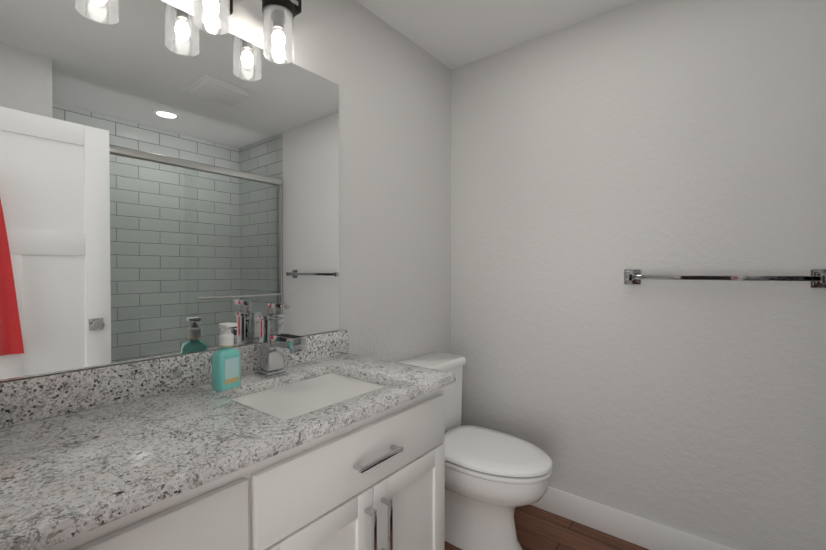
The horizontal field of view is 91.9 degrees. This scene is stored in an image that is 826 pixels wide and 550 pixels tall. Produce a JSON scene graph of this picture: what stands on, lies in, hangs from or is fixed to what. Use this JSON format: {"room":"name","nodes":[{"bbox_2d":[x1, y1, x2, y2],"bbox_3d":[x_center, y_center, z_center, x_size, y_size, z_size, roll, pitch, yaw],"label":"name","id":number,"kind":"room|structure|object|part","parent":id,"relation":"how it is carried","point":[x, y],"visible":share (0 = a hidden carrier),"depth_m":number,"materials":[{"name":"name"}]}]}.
{"room":"bathroom","nodes":[
{"label":"bathroom","id":0,"kind":"room"},
{"bbox_2d":[0,330,347,425],"bbox_3d":[-0.702,0.294,1.218,0.022,0.100,1.336,0,1,38],"label":"backsplash","id":1,"kind":"structure","parent":0,"relation":"attached to","point":[23,400],"depth_m":1.09,"materials":[{"name":"grey stone"}]},
{"bbox_2d":[0,0,450,382],"bbox_3d":[-0.494,-0.004,1.590,0.127,2.440,2.430,0,1,38],"label":"wall","id":2,"kind":"structure","parent":0,"point":[169,180],"depth_m":1.28,"materials":[{"name":"grey paint"}]},
{"bbox_2d":[193,0,300,63],"bbox_3d":[-0.620,-0.869,1.202,0.159,0.252,0.600,0,1,38],"label":"sconce","id":3,"kind":"object","parent":2,"relation":"attached to","point":[278,14],"depth_m":1.32,"materials":[{"name":"glass"}]},
{"bbox_3d":[-0.599,-0.800,1.185,0.041,0.063,0.041,0,1,26],"label":"vanity light bulb","id":4,"kind":"part","parent":3,"relation":"part of","materials":[{"name":"white glass"}]},
{"bbox_3d":[-0.459,-0.802,1.361,0.041,0.063,0.041,0,1,26],"label":"vanity light bulb","id":5,"kind":"part","parent":3,"relation":"part of","materials":[{"name":"white glass"}]},
{"bbox_2d":[355,0,637,69],"bbox_3d":[0.529,-1.265,0.764,2.740,0.100,2.430,0,1,38],"label":"ceiling","id":6,"kind":"structure","parent":0,"point":[451,34],"depth_m":1.93,"materials":[{"name":"white paint"}]},
{"bbox_2d":[445,504,648,549],"bbox_3d":[0.529,1.274,0.792,2.740,0.100,2.430,0,1,38],"label":"floor","id":7,"kind":"structure","parent":0,"point":[537,528],"depth_m":1.86,"materials":[{"name":"brown wood"}]},
{"bbox_2d":[24,378,455,549],"bbox_3d":[-0.484,0.800,1.047,0.584,0.844,1.301,0,1,38],"label":"bathroom vanity","id":8,"kind":"object","parent":7,"relation":"on","point":[329,441],"depth_m":0.96,"materials":[{"name":"white paint"}]},
{"bbox_2d":[0,354,455,549],"bbox_3d":[-0.488,0.362,1.049,0.569,0.032,1.336,0,1,38],"label":"countertop","id":9,"kind":"structure","parent":8,"relation":"on","point":[59,473],"depth_m":0.84,"materials":[{"name":"grey stone"}]},
{"bbox_2d":[212,322,240,390],"bbox_3d":[-0.567,0.245,1.217,0.050,0.198,0.075,0,1,26],"label":"soap dispenser","id":10,"kind":"object","parent":9,"relation":"on","point":[226,374],"visible":1,"depth_m":1.20,"materials":[{"name":"teal plastic"}]},
{"bbox_2d":[255,303,305,377],"bbox_3d":[-0.440,0.220,1.339,0.201,0.246,0.082,0,1,38],"label":"faucet","id":11,"kind":"object","parent":9,"relation":"on","point":[275,340],"visible":1,"depth_m":1.35,"materials":[{"name":"silver metal"}]},
{"bbox_2d":[228,370,387,417],"bbox_3d":[-0.308,0.435,1.239,0.409,0.141,0.500,0,1,38],"label":"sink","id":12,"kind":"object","parent":9,"relation":"in","point":[291,396],"depth_m":1.28,"materials":[{"name":"white ceramic"}]},
{"bbox_2d":[398,352,552,549],"bbox_3d":[0.269,0.825,1.862,0.749,0.774,0.472,0,1,38],"label":"toilet","id":13,"kind":"object","parent":7,"relation":"on","point":[494,479],"visible":0.67,"depth_m":1.73,"materials":[{"name":"ceramic"}]},
{"bbox_2d":[451,0,825,549],"bbox_3d":[0.910,-0.008,1.950,1.880,2.440,0.120,0,1,38],"label":"wall","id":14,"kind":"structure","parent":0,"point":[592,158],"depth_m":1.74,"materials":[{"name":"white paint"}]},
{"bbox_2d":[530,486,735,549],"bbox_3d":[0.905,1.150,1.881,1.702,0.125,0.014,0,1,38],"label":"baseboard","id":15,"kind":"structure","parent":14,"relation":"attached to","point":[638,531],"depth_m":1.83,"materials":[{"name":"white paint"}]},
{"bbox_2d":[624,269,825,287],"bbox_3d":[1.206,0.011,1.586,0.675,0.068,0.081,0,1,38],"label":"towel bar","id":16,"kind":"object","parent":14,"relation":"attached to","point":[816,278],"visible":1,"depth_m":1.53,"materials":[{"name":"silver metal"}]}
]}

